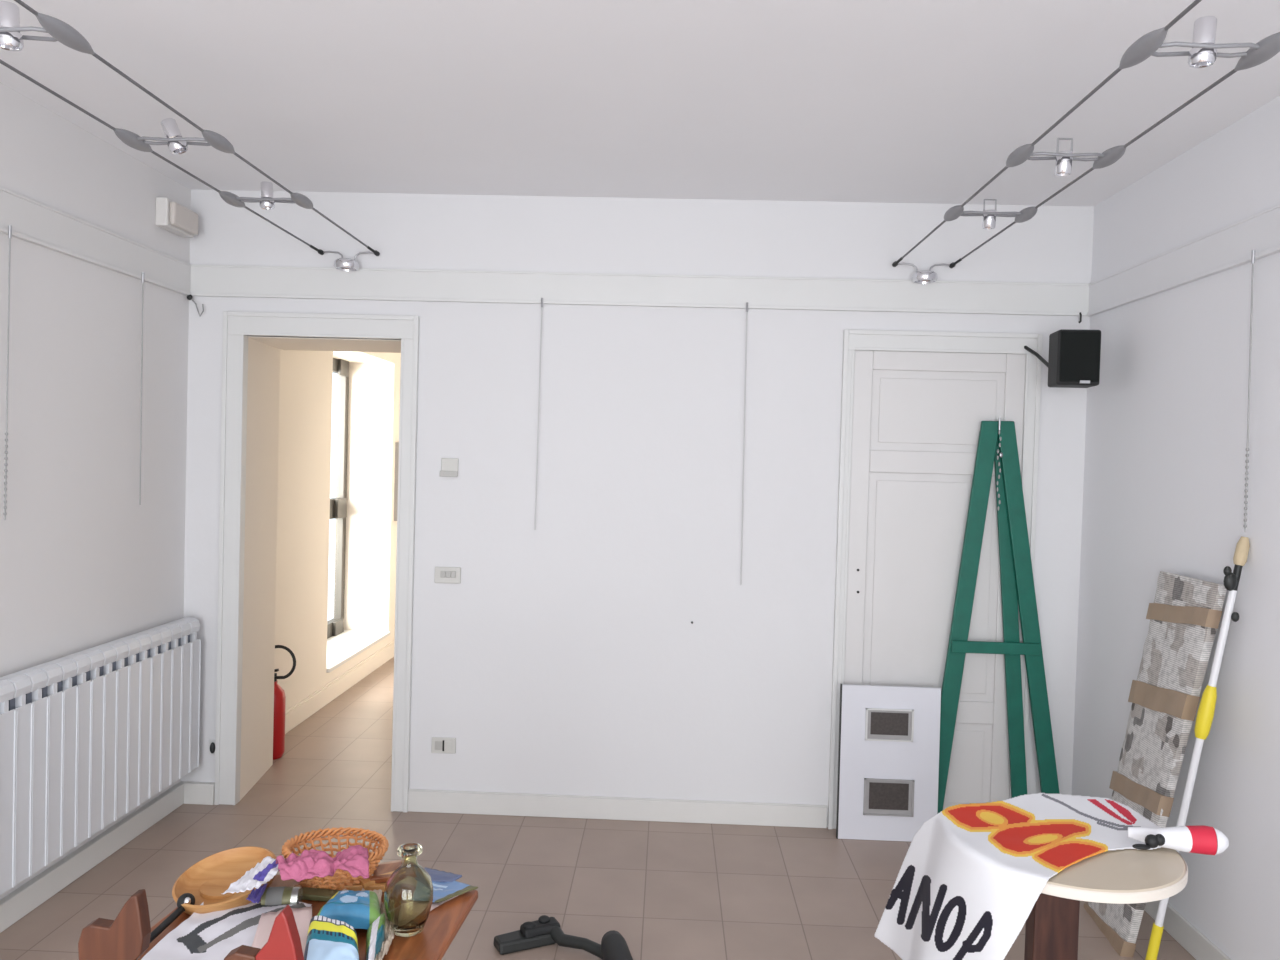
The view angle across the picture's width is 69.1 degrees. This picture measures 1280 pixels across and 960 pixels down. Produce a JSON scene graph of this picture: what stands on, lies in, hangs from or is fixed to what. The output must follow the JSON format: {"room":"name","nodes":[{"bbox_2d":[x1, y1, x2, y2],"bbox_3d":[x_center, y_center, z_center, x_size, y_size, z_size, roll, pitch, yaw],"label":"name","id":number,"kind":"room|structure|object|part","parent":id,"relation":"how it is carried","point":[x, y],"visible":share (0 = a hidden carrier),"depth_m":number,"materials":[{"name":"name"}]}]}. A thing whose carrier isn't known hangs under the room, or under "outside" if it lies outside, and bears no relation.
{"room":"art gallery room","nodes":[
{"label":"art gallery room","id":0,"kind":"room"},
{"bbox_2d":[0,82,400,899],"bbox_3d":[-2.275,0.078,4.248,0.410,2.827,12.500,2,1,2],"label":"wall","id":1,"kind":"structure","parent":0,"point":[84,565],"depth_m":3.76,"materials":[{"name":"paint"}]},
{"bbox_2d":[3,225,11,519],"bbox_3d":[-2.097,-0.354,3.083,0.010,0.975,0.017,2,1,2],"label":"hanging rod","id":2,"kind":"object","parent":1,"relation":"hanging from","point":[9,226],"visible":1,"depth_m":3.08,"materials":[{"name":"metal"}]},
{"bbox_3d":[-2.106,-0.020,3.088,0.010,0.278,0.012,2,1,2],"label":"bead chain","id":3,"kind":"part","parent":2,"relation":"part of","materials":[{"name":"silver metal"}]},
{"bbox_2d":[0,781,185,932],"bbox_3d":[-2.217,1.512,1.325,0.030,0.096,6.000,2,1,2],"label":"baseboard","id":4,"kind":"structure","parent":1,"relation":"attached to","point":[35,892],"depth_m":3.56,"materials":[{"name":"paint"}]},
{"bbox_2d":[0,187,190,295],"bbox_3d":[-2.155,-0.849,1.266,0.022,0.145,5.988,2,1,2],"label":"trim","id":5,"kind":"structure","parent":1,"relation":"attached to","point":[32,221],"depth_m":3.50,"materials":[{"name":"paint"}]},
{"bbox_2d":[0,617,200,894],"bbox_3d":[-2.092,0.986,3.412,0.116,0.685,1.678,2,1,2],"label":"radiator","id":6,"kind":"object","parent":1,"relation":"attached to","point":[89,736],"visible":1,"depth_m":3.45,"materials":[{"name":"metal"}]},
{"bbox_2d":[139,273,143,504],"bbox_3d":[-2.071,-0.377,3.863,0.009,0.963,0.010,2,1,24],"label":"hanging rod","id":7,"kind":"object","parent":1,"relation":"hanging from","point":[142,273],"visible":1,"depth_m":3.86,"materials":[{"name":"metal"}]},
{"bbox_2d":[155,197,198,237],"bbox_3d":[-2.027,-1.150,4.083,0.082,0.122,0.230,2,1,2],"label":"lamp","id":8,"kind":"object","parent":1,"relation":"attached to","point":[170,215],"visible":1,"depth_m":4.01,"materials":[{"name":"white plastic"}]},
{"bbox_2d":[285,640,394,733],"bbox_3d":[-1.988,1.360,7.689,0.018,0.125,5.660,2,1,2],"label":"baseboard","id":9,"kind":"structure","parent":1,"relation":"attached to","point":[314,702],"depth_m":6.19,"materials":[{"name":"paint"}]},
{"bbox_2d":[326,358,390,672],"bbox_3d":[-2.191,0.163,6.713,0.435,2.150,1.328,2,1,2],"label":"window","id":10,"kind":"structure","parent":1,"relation":"in","point":[343,645],"depth_m":7.29,"materials":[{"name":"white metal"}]},
{"bbox_3d":[-2.191,1.226,6.737,0.375,0.025,1.326,2,1,2],"label":"sill","id":11,"kind":"part","parent":10,"relation":"part of","materials":[{"name":"paint"}]},
{"bbox_2d":[394,442,398,520],"bbox_3d":[-1.946,0.009,7.618,0.030,0.630,0.340,2,1,2],"label":"wall picture","id":12,"kind":"object","parent":1,"relation":"attached to","point":[396,443],"visible":0.29,"depth_m":7.45,"materials":[{"name":"pink paper"}]},
{"bbox_2d":[219,181,312,209],"bbox_3d":[-1.344,-1.025,3.354,0.307,0.096,0.190,2,1,2],"label":"spotlight","id":13,"kind":"object","parent":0,"point":[267,201],"visible":1,"depth_m":3.33,"materials":[{"name":"grey metal"}]},
{"bbox_3d":[-1.345,-1.006,3.331,0.236,0.016,0.032,2,1,2],"label":"cross arm","id":14,"kind":"part","parent":13,"relation":"part of","materials":[{"name":"grey plastic"}]},
{"bbox_3d":[-1.344,-1.013,3.378,0.236,0.016,0.032,2,1,2],"label":"cross arm","id":15,"kind":"part","parent":13,"relation":"part of","materials":[{"name":"grey plastic"}]},
{"bbox_2d":[0,657,1195,959],"bbox_3d":[-0.236,1.599,4.265,5.150,0.100,12.800,2,1,2],"label":"floor","id":16,"kind":"structure","parent":0,"point":[672,890],"depth_m":3.73,"materials":[{"name":"beige tile"}]},
{"bbox_2d":[78,889,303,959],"bbox_3d":[-0.737,1.134,1.699,0.374,0.916,0.360,2,1,2],"label":"carved chair","id":17,"kind":"object","parent":16,"relation":"on","point":[126,937],"visible":1,"depth_m":1.52,"materials":[{"name":"brown wood"}]},
{"bbox_2d":[273,645,295,759],"bbox_3d":[-1.931,1.180,4.971,0.192,0.606,0.128,2,1,2],"label":"fire extinguisher","id":18,"kind":"object","parent":16,"relation":"on","point":[279,694],"visible":0.48,"depth_m":4.94,"materials":[{"name":"red metal"}]},
{"bbox_2d":[137,874,477,959],"bbox_3d":[-0.681,1.240,1.840,0.592,0.700,0.470,2,1,6],"label":"wooden table","id":19,"kind":"object","parent":16,"relation":"on","point":[444,922],"visible":0.19,"depth_m":1.85,"materials":[{"name":"brown wood"}]},
{"bbox_2d":[150,893,194,942],"bbox_3d":[-0.924,0.861,1.786,0.034,0.038,0.238,2,1,2],"label":"stick","id":20,"kind":"object","parent":19,"relation":"on","point":[187,898],"visible":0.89,"depth_m":1.84,"materials":[{"name":"plastic"}]},
{"bbox_3d":[-0.921,0.857,1.887,0.034,0.034,0.034,2,1,2],"label":"knob","id":21,"kind":"part","parent":20,"relation":"part of","materials":[{"name":"silver metal"}]},
{"bbox_2d":[172,846,275,914],"bbox_3d":[-0.872,0.846,1.956,0.203,0.076,0.200,2,1,2],"label":"wooden tray","id":22,"kind":"object","parent":19,"relation":"on","point":[211,876],"visible":0.77,"depth_m":1.97,"materials":[{"name":"brown wood"}]},
{"bbox_2d":[246,883,267,902],"bbox_3d":[-0.777,0.836,1.887,0.028,0.008,0.098,1,1,-10],"label":"ribbon","id":23,"kind":"object","parent":22,"relation":"on","point":[254,896],"visible":0.77,"depth_m":1.88,"materials":[{"name":"purple fabric"}]},
{"bbox_2d":[141,901,311,959],"bbox_3d":[-0.772,0.870,1.762,0.254,0.013,0.310,2,1,2],"label":"sheet","id":24,"kind":"object","parent":19,"relation":"on","point":[212,935],"visible":0.68,"depth_m":1.78,"materials":[{"name":"white paper"}]},
{"bbox_2d":[251,906,311,955],"bbox_3d":[-0.668,0.861,1.719,0.117,0.006,0.286,1,1,-19],"label":"paper sheet","id":25,"kind":"object","parent":24,"relation":"on","point":[302,916],"visible":0.43,"depth_m":1.79,"materials":[{"name":"white paper"}]},
{"bbox_2d":[261,885,302,904],"bbox_3d":[-0.740,0.867,1.922,0.071,0.052,0.052,1,1,-7],"label":"tin","id":26,"kind":"object","parent":19,"relation":"on","point":[271,895],"visible":0.66,"depth_m":1.91,"materials":[{"name":"grey metal"}]},
{"bbox_3d":[-0.711,0.868,1.925,0.013,0.052,0.052,1,1,-7],"label":"lid","id":27,"kind":"part","parent":26,"relation":"part of","materials":[{"name":"silver metal"}]},
{"bbox_2d":[302,887,341,901],"bbox_3d":[-0.674,0.880,1.973,0.100,0.012,0.034,2,1,7],"label":"wooden stick","id":28,"kind":"object","parent":19,"relation":"on","point":[314,894],"visible":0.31,"depth_m":1.96,"materials":[{"name":"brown wood"}]},
{"bbox_2d":[304,916,358,959],"bbox_3d":[-0.557,0.853,1.699,0.108,0.069,0.179,1,1,-13],"label":"packet","id":29,"kind":"object","parent":19,"relation":"on","point":[327,938],"visible":0.99,"depth_m":1.68,"materials":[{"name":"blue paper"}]},
{"bbox_2d":[282,827,388,889],"bbox_3d":[-0.671,0.842,2.048,0.230,0.089,0.185,2,1,2],"label":"wicker basket","id":30,"kind":"object","parent":19,"relation":"on","point":[340,876],"visible":0.64,"depth_m":2.08,"materials":[{"name":"brown wicker"}]},
{"bbox_2d":[276,845,368,881],"bbox_3d":[-0.657,0.791,1.918,0.187,0.042,0.108,1,1,-20],"label":"cloth","id":31,"kind":"object","parent":30,"relation":"in","point":[312,863],"visible":1,"depth_m":1.91,"materials":[{"name":"pink fabric"}]},
{"bbox_2d":[221,856,279,893],"bbox_3d":[-0.763,0.792,1.861,0.060,0.019,0.166,2,1,7],"label":"plastic wrapper","id":32,"kind":"object","parent":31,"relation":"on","point":[263,872],"visible":0.94,"depth_m":1.86,"materials":[{"name":"white plastic"}]},
{"bbox_2d":[318,880,386,891],"bbox_3d":[-0.624,0.880,2.015,0.145,0.014,0.030,2,1,-3],"label":"wooden stick","id":33,"kind":"object","parent":30,"relation":"in","point":[356,887],"visible":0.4,"depth_m":2.00,"materials":[{"name":"beige wood"}]},
{"bbox_2d":[370,874,390,882],"bbox_3d":[-0.553,0.868,2.025,0.067,0.012,0.016,1,1,-16],"label":"wooden stick","id":34,"kind":"object","parent":33,"relation":"on","point":[378,878],"visible":0.56,"depth_m":2.02,"materials":[{"name":"brown wood"}]},
{"bbox_2d":[317,890,380,928],"bbox_3d":[-0.566,0.855,1.868,0.145,0.039,0.112,2,1,2],"label":"packet","id":35,"kind":"object","parent":19,"relation":"on","point":[358,909],"visible":0.84,"depth_m":1.83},
{"bbox_2d":[342,888,381,906],"bbox_3d":[-0.583,0.875,1.937,0.087,0.021,0.089,1,1,-13],"label":"crumpled paper","id":36,"kind":"object","parent":19,"relation":"on","point":[378,892],"visible":0.14,"depth_m":1.97,"materials":[{"name":"beige paper"}]},
{"bbox_2d":[366,913,385,959],"bbox_3d":[-0.500,0.870,1.749,0.035,0.033,0.230,1,1,-12],"label":"packet","id":37,"kind":"object","parent":19,"relation":"on","point":[375,936],"visible":0.97,"depth_m":1.75,"materials":[{"name":"plastic"}]},
{"bbox_2d":[375,902,393,959],"bbox_3d":[-0.490,0.879,1.792,0.032,0.024,0.292,1,1,-12],"label":"crumpled paper","id":38,"kind":"object","parent":19,"relation":"on","point":[389,932],"visible":0.5,"depth_m":1.78,"materials":[{"name":"white paper"}]},
{"bbox_2d":[373,860,401,875],"bbox_3d":[-0.544,0.874,2.088,0.106,0.006,0.108,1,1,-14],"label":"card","id":39,"kind":"object","parent":19,"relation":"on","point":[383,867],"visible":0.38,"depth_m":2.10,"materials":[{"name":"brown paper"}]},
{"bbox_2d":[360,871,393,887],"bbox_3d":[-0.565,0.871,2.031,0.086,0.012,0.022,1,2,-38],"label":"wooden stick","id":40,"kind":"object","parent":39,"relation":"on","point":[365,883],"visible":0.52,"depth_m":2.01,"materials":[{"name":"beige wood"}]},
{"bbox_2d":[384,843,432,936],"bbox_3d":[-0.458,0.810,1.844,0.095,0.170,0.095,2,1,2],"label":"glass bottle","id":41,"kind":"object","parent":19,"relation":"on","point":[408,892],"visible":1,"depth_m":1.81,"materials":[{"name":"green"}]},
{"bbox_2d":[424,867,461,881],"bbox_3d":[-0.442,0.880,2.071,0.092,0.008,0.064,2,1,2],"label":"brochure","id":42,"kind":"object","parent":19,"relation":"on","point":[436,875],"visible":0.77,"depth_m":2.06,"materials":[{"name":"blue paper"}]},
{"bbox_2d":[430,895,458,910],"bbox_3d":[-0.460,0.891,1.946,0.079,0.003,0.227,2,1,29],"label":"paper sheet","id":43,"kind":"object","parent":19,"relation":"on","point":[434,905],"visible":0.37,"depth_m":1.96,"materials":[{"name":"white paper"}]},
{"bbox_2d":[432,881,477,902],"bbox_3d":[-0.440,0.883,2.000,0.145,0.007,0.111,2,1,24],"label":"brochure","id":44,"kind":"object","parent":19,"relation":"on","point":[442,891],"visible":0.56,"depth_m":2.00,"materials":[{"name":"blue paper"}]},
{"bbox_2d":[493,915,632,959],"bbox_3d":[-0.210,1.529,3.048,0.561,0.094,0.236,2,2,32],"label":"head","id":45,"kind":"object","parent":16,"relation":"on","point":[544,931],"visible":1,"depth_m":3.10},
{"bbox_3d":[-0.341,1.524,3.168,0.130,0.032,0.074,1,1,-28],"label":"nozzle lid","id":46,"kind":"part","parent":45,"relation":"part of","materials":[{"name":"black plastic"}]},
{"bbox_3d":[-0.069,1.532,2.963,0.090,0.089,0.273,1,1,-11],"label":"handle","id":47,"kind":"part","parent":45,"relation":"part of","materials":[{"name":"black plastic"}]},
{"bbox_2d":[836,683,940,841],"bbox_3d":[1.096,1.248,4.101,0.438,0.681,0.039,2,1,2],"label":"display board","id":48,"kind":"object","parent":16,"relation":"on","point":[889,736],"visible":0.91,"depth_m":4.09,"materials":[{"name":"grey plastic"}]},
{"bbox_2d":[863,778,914,816],"bbox_3d":[1.094,1.397,4.091,0.218,0.160,0.013,2,1,2],"label":"picture frame","id":49,"kind":"object","parent":48,"relation":"attached to","point":[882,797],"depth_m":4.09,"materials":[{"name":"white wood"}]},
{"bbox_2d":[869,782,908,809],"bbox_3d":[1.095,1.392,4.092,0.172,0.117,0.004,2,1,2],"label":"print","id":50,"kind":"object","parent":48,"relation":"attached to","point":[882,795],"depth_m":4.09},
{"bbox_2d":[865,708,913,741],"bbox_3d":[1.097,1.078,4.090,0.209,0.141,0.013,2,1,2],"label":"picture frame","id":51,"kind":"object","parent":48,"relation":"attached to","point":[881,724],"depth_m":4.09,"materials":[{"name":"paint"}]},
{"bbox_2d":[870,712,908,735],"bbox_3d":[1.097,1.073,4.091,0.164,0.098,0.004,2,1,2],"label":"print","id":52,"kind":"object","parent":48,"relation":"attached to","point":[881,723],"depth_m":4.09},
{"bbox_2d":[937,418,1059,813],"bbox_3d":[1.593,0.663,4.137,0.635,1.877,0.077,2,1,2],"label":"wooden easel","id":53,"kind":"object","parent":16,"relation":"on","point":[997,441],"visible":0.96,"depth_m":4.12,"materials":[{"name":"green paint"}]},
{"bbox_3d":[1.421,0.666,4.133,0.297,1.862,0.033,1,1,-7],"label":"leg","id":54,"kind":"part","parent":53,"relation":"part of","materials":[{"name":"green paint"}]},
{"bbox_3d":[1.586,-0.042,4.107,0.024,0.356,0.008,2,1,2],"label":"chain","id":55,"kind":"part","parent":53,"relation":"part of","materials":[{"name":"silver metal"}]},
{"bbox_3d":[1.656,0.691,4.148,0.217,1.823,0.031,2,1,15],"label":"leg","id":56,"kind":"part","parent":53,"relation":"part of","materials":[{"name":"green paint"}]},
{"bbox_3d":[1.733,0.674,4.123,0.358,1.863,0.030,2,1,9],"label":"leg","id":57,"kind":"part","parent":53,"relation":"part of","materials":[{"name":"green paint"}]},
{"bbox_2d":[985,801,1187,959],"bbox_3d":[1.047,1.267,2.349,0.556,0.720,0.556,2,1,2],"label":"round table","id":58,"kind":"object","parent":16,"relation":"on","point":[1126,876],"visible":0.45,"depth_m":2.20,"materials":[{"name":"beige laminate"}]},
{"bbox_2d":[874,793,1228,959],"bbox_3d":[1.051,1.080,2.365,0.765,0.483,0.545,2,1,2],"label":"printed banner","id":59,"kind":"object","parent":58,"relation":"on","point":[969,880],"visible":1,"depth_m":2.31,"materials":[{"name":"white fabric"}]},
{"bbox_3d":[1.034,1.282,2.349,0.110,0.690,0.060,2,1,2],"label":"leg","id":60,"kind":"part","parent":58,"relation":"part of","materials":[{"name":"brown wood"}]},
{"bbox_2d":[1084,571,1226,956],"bbox_3d":[1.778,1.002,3.275,0.238,1.346,0.478,2,1,2],"label":"wrapped package","id":61,"kind":"object","parent":16,"relation":"on","point":[1185,613],"visible":0.71,"depth_m":3.20},
{"bbox_2d":[1145,536,1249,959],"bbox_3d":[1.787,0.899,2.991,0.265,1.448,0.052,2,1,9],"label":"pole","id":62,"kind":"object","parent":16,"relation":"on","point":[1205,714],"visible":1,"depth_m":2.97,"materials":[{"name":"white metal"}]},
{"bbox_2d":[181,190,1093,820],"bbox_3d":[-0.076,0.133,4.500,4.728,2.827,0.544,2,1,2],"label":"wall","id":63,"kind":"structure","parent":0,"point":[567,656],"depth_m":4.23,"materials":[{"name":"paint"}]},
{"bbox_2d":[187,295,203,315],"bbox_3d":[-2.026,-0.795,4.239,0.081,0.101,0.020,2,1,2],"label":"loose cable","id":64,"kind":"object","parent":63,"relation":"hanging from","point":[189,297],"visible":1,"depth_m":4.24,"materials":[{"name":"grey plastic"}]},
{"bbox_2d":[209,740,214,754],"bbox_3d":[-1.978,1.238,4.300,0.040,0.070,0.026,2,1,2],"label":"door stop","id":65,"kind":"object","parent":63,"relation":"attached to","point":[211,742],"visible":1,"depth_m":4.30,"materials":[{"name":"rubber"}]},
{"bbox_3d":[-1.976,1.239,4.299,0.024,0.052,0.024,2,1,2],"label":"stop knob","id":66,"kind":"part","parent":65,"relation":"part of","materials":[{"name":"grey plastic"}]},
{"bbox_2d":[214,311,419,811],"bbox_3d":[-1.484,0.377,4.281,0.899,2.271,0.056,2,1,2],"label":"door frame","id":67,"kind":"structure","parent":63,"relation":"in","point":[237,326],"depth_m":4.26,"materials":[{"name":"paint"}]},
{"bbox_2d":[323,251,373,270],"bbox_3d":[-1.319,-0.991,4.185,0.256,0.088,0.117,2,1,2],"label":"spotlight","id":68,"kind":"object","parent":63,"relation":"attached to","point":[344,264],"visible":0.99,"depth_m":4.15,"materials":[{"name":"metal"}]},
{"bbox_2d":[0,59,323,254],"bbox_3d":[-1.540,-0.967,1.237,0.022,0.021,5.975,2,1,2],"label":"cable","id":69,"kind":"object","parent":68,"relation":"attached to","point":[319,251],"visible":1,"depth_m":2.63,"materials":[{"name":"metal"}]},
{"bbox_2d":[0,1,94,54],"bbox_3d":[-1.387,-0.997,2.044,0.307,0.096,0.190,2,1,2],"label":"spotlight","id":70,"kind":"object","parent":69,"relation":"hanging from","point":[11,39],"visible":1,"depth_m":2.02,"materials":[{"name":"grey metal"}]},
{"bbox_3d":[-1.388,-0.978,2.021,0.236,0.016,0.032,2,1,2],"label":"cross arm","id":71,"kind":"part","parent":70,"relation":"part of","materials":[{"name":"grey plastic"}]},
{"bbox_3d":[-1.386,-0.985,2.068,0.236,0.016,0.032,2,1,2],"label":"cross arm","id":72,"kind":"part","parent":70,"relation":"part of","materials":[{"name":"grey plastic"}]},
{"bbox_2d":[113,118,234,153],"bbox_3d":[-1.364,-1.010,2.735,0.307,0.100,0.190,2,1,2],"label":"spotlight","id":73,"kind":"object","parent":69,"relation":"hanging from","point":[176,143],"visible":1,"depth_m":2.71,"materials":[{"name":"grey metal"}]},
{"bbox_3d":[-1.365,-0.993,2.711,0.236,0.016,0.032,2,1,2],"label":"cross arm","id":74,"kind":"part","parent":73,"relation":"part of","materials":[{"name":"grey plastic"}]},
{"bbox_3d":[-1.364,-1.000,2.759,0.236,0.016,0.032,2,1,2],"label":"cross arm","id":75,"kind":"part","parent":73,"relation":"part of","materials":[{"name":"grey plastic"}]},
{"bbox_2d":[14,0,379,255],"bbox_3d":[-1.286,-0.960,1.228,0.022,0.021,5.975,2,1,2],"label":"cable","id":76,"kind":"object","parent":68,"relation":"attached to","point":[20,2],"visible":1,"depth_m":2.51,"materials":[{"name":"metal"}]},
{"bbox_3d":[-1.317,-1.014,4.211,0.256,0.044,0.013,2,1,2],"label":"bent rod","id":77,"kind":"part","parent":68,"relation":"part of","materials":[{"name":"metal"}]},
{"bbox_2d":[431,737,455,753],"bbox_3d":[-0.902,1.219,4.271,0.112,0.072,0.013,2,1,2],"label":"power socket","id":78,"kind":"object","parent":63,"relation":"attached to","point":[439,744],"visible":1,"depth_m":4.27,"materials":[{"name":"plastic"}]},
{"bbox_2d":[434,567,460,583],"bbox_3d":[-0.880,0.435,4.253,0.120,0.074,0.015,2,1,2],"label":"switch plate","id":79,"kind":"object","parent":63,"relation":"attached to","point":[442,574],"visible":1,"depth_m":4.25,"materials":[{"name":"plastic"}]},
{"bbox_2d":[440,458,458,476],"bbox_3d":[-0.871,-0.057,4.240,0.082,0.084,0.018,2,1,2],"label":"switch plate","id":80,"kind":"object","parent":63,"relation":"attached to","point":[449,466],"visible":1,"depth_m":4.24,"materials":[{"name":"plastic"}]},
{"bbox_3d":[-0.868,-0.059,4.244,0.078,0.080,0.010,2,1,2],"label":"plate","id":81,"kind":"part","parent":80,"relation":"part of","materials":[{"name":"plastic"}]},
{"bbox_2d":[184,781,826,827],"bbox_3d":[-0.090,1.502,4.243,4.034,0.102,0.030,2,1,2],"label":"baseboard","id":82,"kind":"structure","parent":63,"relation":"attached to","point":[203,793],"depth_m":4.25,"materials":[{"name":"paint"}]},
{"bbox_2d":[534,298,542,529],"bbox_3d":[-0.457,-0.297,4.206,0.012,1.049,0.009,1,1,-21],"label":"hanging rod","id":83,"kind":"object","parent":63,"relation":"hanging from","point":[541,298],"visible":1,"depth_m":4.21,"materials":[{"name":"metal"}]},
{"bbox_2d":[190,264,1089,315],"bbox_3d":[-0.032,-0.857,4.195,4.078,0.143,0.020,2,1,2],"label":"trim","id":84,"kind":"structure","parent":63,"relation":"attached to","point":[473,286],"depth_m":4.19,"materials":[{"name":"paint"}]},
{"bbox_2d":[740,302,747,584],"bbox_3d":[0.467,-0.161,4.180,0.018,1.269,0.010,2,1,2],"label":"hanging rod","id":85,"kind":"object","parent":63,"relation":"hanging from","point":[746,302],"visible":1,"depth_m":4.18,"materials":[{"name":"metal"}]},
{"bbox_2d":[898,263,949,283],"bbox_3d":[1.256,-0.918,4.104,0.253,0.088,0.117,2,1,2],"label":"spotlight","id":86,"kind":"object","parent":63,"relation":"attached to","point":[925,276],"visible":1,"depth_m":4.07,"materials":[{"name":"metal"}]},
{"bbox_3d":[1.258,-0.941,4.129,0.253,0.044,0.013,2,1,2],"label":"bent rod","id":87,"kind":"part","parent":86,"relation":"part of","materials":[{"name":"metal"}]},
{"bbox_2d":[892,0,1201,266],"bbox_3d":[1.036,-0.894,1.155,0.022,0.021,5.975,2,1,2],"label":"cable","id":88,"kind":"object","parent":86,"relation":"attached to","point":[894,264],"visible":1,"depth_m":2.36,"materials":[{"name":"metal"}]},
{"bbox_2d":[1006,138,1125,175],"bbox_3d":[1.210,-0.923,2.653,0.303,0.104,0.190,2,1,2],"label":"spotlight","id":89,"kind":"object","parent":88,"relation":"hanging from","point":[1063,164],"visible":0.99,"depth_m":2.64,"materials":[{"name":"grey plastic"}]},
{"bbox_3d":[1.211,-0.926,2.677,0.232,0.016,0.032,2,1,2],"label":"cross arm","id":90,"kind":"part","parent":89,"relation":"part of","materials":[{"name":"grey plastic"}]},
{"bbox_3d":[1.210,-0.919,2.630,0.232,0.016,0.032,2,1,2],"label":"cross arm","id":91,"kind":"part","parent":89,"relation":"part of","materials":[{"name":"grey plastic"}]},
{"bbox_2d":[1119,16,1279,70],"bbox_3d":[1.189,-0.923,1.962,0.303,0.096,0.190,2,1,2],"label":"spotlight","id":92,"kind":"object","parent":88,"relation":"hanging from","point":[1203,53],"visible":1,"depth_m":1.94,"materials":[{"name":"grey plastic"}]},
{"bbox_3d":[1.189,-0.911,1.986,0.232,0.016,0.032,2,1,2],"label":"cross arm","id":93,"kind":"part","parent":92,"relation":"part of","materials":[{"name":"grey plastic"}]},
{"bbox_3d":[1.187,-0.904,1.939,0.232,0.016,0.032,2,1,2],"label":"cross arm","id":94,"kind":"part","parent":92,"relation":"part of","materials":[{"name":"grey plastic"}]},
{"bbox_2d":[949,69,1236,267],"bbox_3d":[1.287,-0.887,1.147,0.022,0.021,5.975,2,1,2],"label":"cable","id":95,"kind":"object","parent":86,"relation":"attached to","point":[1233,71],"visible":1,"depth_m":2.49,"materials":[{"name":"metal"}]},
{"bbox_2d":[827,329,1042,828],"bbox_3d":[1.321,0.465,4.193,0.876,2.255,0.053,2,1,2],"label":"door","id":96,"kind":"structure","parent":63,"relation":"in","point":[914,404],"depth_m":4.18,"materials":[{"name":"paint"}]},
{"bbox_3d":[1.312,0.482,4.189,0.520,0.950,0.006,2,1,2],"label":"panel","id":97,"kind":"part","parent":96,"relation":"part of","materials":[{"name":"paint"}]},
{"bbox_3d":[1.334,-0.307,4.172,0.520,0.290,0.006,2,1,2],"label":"panel","id":98,"kind":"part","parent":96,"relation":"part of","materials":[{"name":"paint"}]},
{"bbox_3d":[1.290,1.292,4.208,0.520,0.330,0.006,2,1,2],"label":"panel","id":99,"kind":"part","parent":96,"relation":"part of","materials":[{"name":"paint"}]},
{"bbox_2d":[1024,329,1100,387],"bbox_3d":[1.786,-0.502,3.952,0.194,0.226,0.403,2,1,2],"label":"wall speaker","id":100,"kind":"object","parent":63,"relation":"attached to","point":[1074,355],"visible":1,"depth_m":3.76,"materials":[{"name":"black plastic"}]},
{"bbox_3d":[1.736,-0.532,4.031,0.044,0.152,0.259,1,1,-8],"label":"bracket arm","id":101,"kind":"part","parent":100,"relation":"part of","materials":[{"name":"grey plastic"}]},
{"bbox_2d":[1059,331,1100,381],"bbox_3d":[1.781,-0.500,3.765,0.154,0.206,0.014,2,1,8],"label":"grille","id":102,"kind":"object","parent":100,"relation":"attached to","point":[1079,351],"depth_m":3.76,"materials":[{"name":"fabric"}]},
{"bbox_2d":[0,0,1279,206],"bbox_3d":[-0.115,-1.283,1.196,4.678,0.150,6.600,2,1,2],"label":"ceiling","id":103,"kind":"structure","parent":0,"point":[878,101],"depth_m":2.96,"materials":[{"name":"paint"}]},
{"bbox_2d":[944,199,1037,228],"bbox_3d":[1.230,-0.936,3.273,0.303,0.104,0.190,2,1,2],"label":"spotlight","id":104,"kind":"object","parent":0,"point":[989,216],"visible":1,"depth_m":3.25,"materials":[{"name":"grey plastic"}]},
{"bbox_3d":[1.231,-0.940,3.296,0.232,0.016,0.032,2,1,2],"label":"cross arm","id":105,"kind":"part","parent":104,"relation":"part of","materials":[{"name":"grey plastic"}]},
{"bbox_3d":[1.230,-0.932,3.249,0.232,0.016,0.032,2,1,2],"label":"cross arm","id":106,"kind":"part","parent":104,"relation":"part of","materials":[{"name":"grey plastic"}]},
{"bbox_2d":[1071,96,1279,959],"bbox_3d":[2.026,0.270,1.010,0.300,2.827,6.300,2,1,2],"label":"wall","id":107,"kind":"structure","parent":0,"point":[1164,482],"depth_m":3.24,"materials":[{"name":"paint"}]},
{"bbox_2d":[1087,204,1279,315],"bbox_3d":[1.897,-0.734,1.137,0.022,0.145,5.988,2,1,2],"label":"trim","id":108,"kind":"structure","parent":107,"relation":"attached to","point":[1231,246],"depth_m":3.30,"materials":[{"name":"paint"}]},
{"bbox_2d":[1144,900,1230,959],"bbox_3d":[1.836,1.627,1.189,0.014,0.096,5.986,2,1,2],"label":"baseboard","id":109,"kind":"structure","parent":107,"relation":"attached to","point":[1188,936],"depth_m":3.22,"materials":[{"name":"paint"}]},
{"bbox_2d":[1243,250,1254,531],"bbox_3d":[1.927,-0.281,2.941,0.010,0.892,0.028,2,1,2],"label":"hanging rod","id":110,"kind":"object","parent":107,"relation":"hanging from","point":[1253,251],"visible":1,"depth_m":2.94,"materials":[{"name":"metal"}]},
{"bbox_3d":[1.918,0.025,2.942,0.010,0.254,0.015,2,1,2],"label":"bead chain","id":111,"kind":"part","parent":110,"relation":"part of","materials":[{"name":"silver metal"}]}
]}

